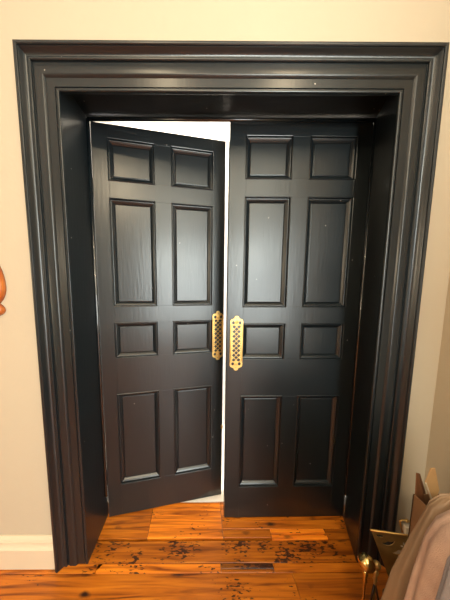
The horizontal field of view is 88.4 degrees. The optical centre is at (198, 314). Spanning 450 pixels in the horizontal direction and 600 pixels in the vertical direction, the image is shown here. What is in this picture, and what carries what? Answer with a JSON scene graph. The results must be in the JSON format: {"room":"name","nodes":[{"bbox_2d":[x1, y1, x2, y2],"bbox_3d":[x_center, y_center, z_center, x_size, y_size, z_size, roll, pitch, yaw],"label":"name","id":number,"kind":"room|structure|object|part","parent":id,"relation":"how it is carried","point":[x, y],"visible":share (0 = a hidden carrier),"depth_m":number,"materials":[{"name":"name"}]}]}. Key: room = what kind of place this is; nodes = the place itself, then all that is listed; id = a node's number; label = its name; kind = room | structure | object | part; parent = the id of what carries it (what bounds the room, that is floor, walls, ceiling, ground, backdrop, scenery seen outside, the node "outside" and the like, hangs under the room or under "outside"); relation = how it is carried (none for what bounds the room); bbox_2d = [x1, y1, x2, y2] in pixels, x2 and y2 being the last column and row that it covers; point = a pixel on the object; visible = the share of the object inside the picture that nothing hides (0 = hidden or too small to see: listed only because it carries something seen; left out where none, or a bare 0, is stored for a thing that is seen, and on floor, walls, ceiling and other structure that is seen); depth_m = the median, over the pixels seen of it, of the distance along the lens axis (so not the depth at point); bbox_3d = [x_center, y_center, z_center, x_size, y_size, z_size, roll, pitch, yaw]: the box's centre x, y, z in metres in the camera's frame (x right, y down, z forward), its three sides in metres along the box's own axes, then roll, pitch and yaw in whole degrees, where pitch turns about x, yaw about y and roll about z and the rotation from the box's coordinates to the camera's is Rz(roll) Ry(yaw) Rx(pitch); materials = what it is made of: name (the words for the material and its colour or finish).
{"room":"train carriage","nodes":[
{"label":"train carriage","id":0,"kind":"room"},
{"bbox_2d":[99,122,229,423],"bbox_3d":[0.156,-0.375,2.154,2.600,2.970,0.100,0,7,0],"label":"wall","id":1,"kind":"structure","parent":0,"point":[210,130],"depth_m":1.97,"materials":[{"name":"white paint"}]},
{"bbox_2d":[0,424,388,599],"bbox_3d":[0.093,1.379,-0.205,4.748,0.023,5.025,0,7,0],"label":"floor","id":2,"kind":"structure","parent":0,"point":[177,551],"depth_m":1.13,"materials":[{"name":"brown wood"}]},
{"bbox_2d":[358,552,375,599],"bbox_3d":[0.632,1.073,0.883,0.055,0.331,0.055,0,7,0],"label":"fireside poker","id":3,"kind":"object","parent":2,"relation":"on","point":[365,560],"visible":1,"depth_m":0.86,"materials":[{"name":"gold metal"}]},
{"bbox_3d":[0.632,0.938,0.867,0.055,0.058,0.055,0,7,0],"label":"knob","id":4,"kind":"part","parent":3,"relation":"part of","materials":[{"name":"gold metal"}]},
{"bbox_2d":[369,560,380,599],"bbox_3d":[0.676,1.088,0.889,0.048,0.300,0.028,0,7,0],"label":"tongs","id":5,"kind":"object","parent":2,"relation":"on","point":[377,564],"visible":0.81,"depth_m":0.88,"materials":[{"name":"gold metal"}]},
{"bbox_3d":[0.676,1.134,0.892,0.048,0.201,0.014,0,7,0],"label":"tong arm","id":6,"kind":"part","parent":5,"relation":"part of","materials":[{"name":"brown metal"}]},
{"bbox_3d":[0.676,0.954,0.874,0.028,0.030,0.028,0,7,0],"label":"knob","id":7,"kind":"part","parent":5,"relation":"part of","materials":[{"name":"gold metal"}]},
{"bbox_2d":[370,519,409,576],"bbox_3d":[0.846,1.029,0.931,0.298,0.416,0.039,1,7,10],"label":"stand","id":8,"kind":"object","parent":2,"relation":"on","point":[388,556],"visible":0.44,"depth_m":0.93,"materials":[{"name":"gold metal"}]},
{"bbox_3d":[0.843,0.850,0.921,0.076,0.059,0.013,1,7,10],"label":"bail handle","id":9,"kind":"part","parent":8,"relation":"part of","materials":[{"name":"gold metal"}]},
{"bbox_2d":[381,493,449,599],"bbox_3d":[0.775,0.906,0.736,0.437,0.700,0.100,0,7,0],"label":"plastic sack","id":10,"kind":"object","parent":2,"relation":"on","point":[396,586],"visible":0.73,"depth_m":0.72,"materials":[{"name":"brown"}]},
{"bbox_2d":[408,468,438,536],"bbox_3d":[0.885,0.900,0.839,0.194,0.690,0.090,0,7,0],"label":"cardboard box","id":11,"kind":"object","parent":2,"relation":"on","point":[420,499],"visible":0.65,"depth_m":0.84,"materials":[{"name":"brown cardboard"}]},
{"bbox_2d":[404,510,449,599],"bbox_3d":[0.759,0.884,0.421,0.546,0.819,0.503,0,7,0],"label":"chair","id":12,"kind":"object","parent":2,"relation":"on","point":[430,575],"visible":1,"depth_m":0.59,"materials":[{"name":"grey fabric"}]},
{"bbox_2d":[435,555,449,599],"bbox_3d":[0.759,0.900,0.388,0.546,0.793,0.433,0,7,0],"label":"throw","id":13,"kind":"object","parent":12,"relation":"on","point":[442,562],"depth_m":0.56,"materials":[{"name":"grey fabric"}]},
{"bbox_2d":[0,0,449,534],"bbox_3d":[-0.606,-0.256,1.106,3.365,2.970,0.290,0,7,0],"label":"wall","id":14,"kind":"structure","parent":0,"point":[24,492],"depth_m":0.92,"materials":[{"name":"beige paint"}]},
{"bbox_2d":[0,267,5,315],"bbox_3d":[-0.910,-0.122,0.953,0.188,0.282,0.042,0,7,0],"label":"wooden plaque","id":15,"kind":"object","parent":14,"relation":"attached to","point":[2,278],"visible":1,"depth_m":0.97,"materials":[{"name":"brown wood"}]},
{"bbox_2d":[90,122,225,516],"bbox_3d":[-0.193,0.119,1.318,0.692,2.122,0.060,-1,7,-13],"label":"door","id":16,"kind":"structure","parent":14,"relation":"in","point":[159,197],"depth_m":1.28,"materials":[{"name":"black paint"}]},
{"bbox_3d":[-0.343,-0.769,1.171,0.230,0.199,0.033,-1,7,-13],"label":"panel","id":17,"kind":"part","parent":16,"relation":"part of","materials":[{"name":"grey paint"}]},
{"bbox_3d":[-0.343,-0.316,1.223,0.230,0.551,0.033,-1,7,-13],"label":"panel","id":18,"kind":"part","parent":16,"relation":"part of","materials":[{"name":"grey paint"}]},
{"bbox_3d":[-0.344,0.140,1.275,0.230,0.197,0.033,-1,7,-13],"label":"panel","id":19,"kind":"part","parent":16,"relation":"part of","materials":[{"name":"grey paint"}]},
{"bbox_3d":[-0.344,0.712,1.341,0.230,0.550,0.033,-1,7,-13],"label":"panel","id":20,"kind":"part","parent":16,"relation":"part of","materials":[{"name":"grey paint"}]},
{"bbox_3d":[-0.037,-0.323,1.292,0.230,0.551,0.033,-1,7,-13],"label":"panel","id":21,"kind":"part","parent":16,"relation":"part of","materials":[{"name":"grey paint"}]},
{"bbox_3d":[-0.037,0.132,1.344,0.230,0.197,0.033,-1,7,-13],"label":"panel","id":22,"kind":"part","parent":16,"relation":"part of","materials":[{"name":"grey paint"}]},
{"bbox_3d":[-0.036,-0.777,1.240,0.230,0.199,0.033,-1,7,-13],"label":"panel","id":23,"kind":"part","parent":16,"relation":"part of","materials":[{"name":"grey paint"}]},
{"bbox_3d":[-0.038,0.704,1.409,0.230,0.550,0.033,-1,7,-13],"label":"panel","id":24,"kind":"part","parent":16,"relation":"part of","materials":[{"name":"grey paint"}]},
{"bbox_3d":[0.113,0.128,1.362,0.069,0.296,0.003,-1,7,-13],"label":"finger plate","id":25,"kind":"part","parent":16,"relation":"part of","materials":[{"name":"gold metal"}]},
{"bbox_2d":[60,93,396,559],"bbox_3d":[0.139,0.107,1.152,1.472,2.198,0.290,0,7,0],"label":"trim","id":26,"kind":"structure","parent":14,"relation":"attached to","point":[75,108],"depth_m":1.06,"materials":[{"name":"grey paint"}]},
{"bbox_2d":[12,39,449,572],"bbox_3d":[0.120,0.109,0.985,1.597,2.232,0.048,0,7,0],"label":"trim","id":27,"kind":"structure","parent":14,"relation":"attached to","point":[415,72],"depth_m":0.91,"materials":[{"name":"grey paint"}]},
{"bbox_2d":[223,122,373,516],"bbox_3d":[0.495,0.129,1.242,0.692,2.122,0.049,0,7,-1],"label":"door","id":28,"kind":"structure","parent":14,"relation":"in","point":[298,192],"depth_m":1.21,"materials":[{"name":"black paint"}]},
{"bbox_3d":[0.199,0.156,1.221,0.069,0.296,0.004,0,7,-1],"label":"finger plate","id":29,"kind":"part","parent":28,"relation":"part of","materials":[{"name":"gold metal"}]},
{"bbox_3d":[0.342,0.717,1.301,0.230,0.550,0.033,0,7,-1],"label":"panel","id":30,"kind":"part","parent":28,"relation":"part of","materials":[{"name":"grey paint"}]},
{"bbox_3d":[0.342,0.145,1.236,0.230,0.197,0.033,0,7,-1],"label":"panel","id":31,"kind":"part","parent":28,"relation":"part of","materials":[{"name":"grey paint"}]},
{"bbox_3d":[0.343,-0.310,1.184,0.230,0.551,0.033,0,7,-1],"label":"panel","id":32,"kind":"part","parent":28,"relation":"part of","materials":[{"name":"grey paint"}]},
{"bbox_3d":[0.343,-0.764,1.132,0.230,0.199,0.033,0,7,-1],"label":"panel","id":33,"kind":"part","parent":28,"relation":"part of","materials":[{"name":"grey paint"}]},
{"bbox_3d":[0.655,0.717,1.306,0.230,0.550,0.033,0,7,-1],"label":"panel","id":34,"kind":"part","parent":28,"relation":"part of","materials":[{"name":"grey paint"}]},
{"bbox_3d":[0.656,0.145,1.240,0.230,0.197,0.033,0,7,-1],"label":"panel","id":35,"kind":"part","parent":28,"relation":"part of","materials":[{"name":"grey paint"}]},
{"bbox_3d":[0.657,-0.311,1.188,0.230,0.551,0.033,0,7,-1],"label":"panel","id":36,"kind":"part","parent":28,"relation":"part of","materials":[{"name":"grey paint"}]},
{"bbox_3d":[0.657,-0.764,1.136,0.230,0.199,0.033,0,7,-1],"label":"panel","id":37,"kind":"part","parent":28,"relation":"part of","materials":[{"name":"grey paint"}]},
{"bbox_2d":[424,274,449,493],"bbox_3d":[1.769,-0.151,0.213,1.395,2.970,1.535,0,7,0],"label":"wall","id":38,"kind":"structure","parent":0,"point":[438,454],"depth_m":1.01,"materials":[{"name":"beige paint"}]},
{"bbox_3d":[-2.338,-0.036,-0.833,0.120,2.970,4.175,0,7,0],"label":"wall","id":39,"kind":"structure","parent":0,"visible":0},
{"bbox_2d":[0,535,54,569],"bbox_3d":[-1.485,1.141,1.100,1.610,0.149,0.033,0,7,0],"label":"baseboard","id":40,"kind":"structure","parent":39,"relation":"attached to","point":[17,552],"depth_m":1.09,"materials":[{"name":"beige paint"}]}
]}

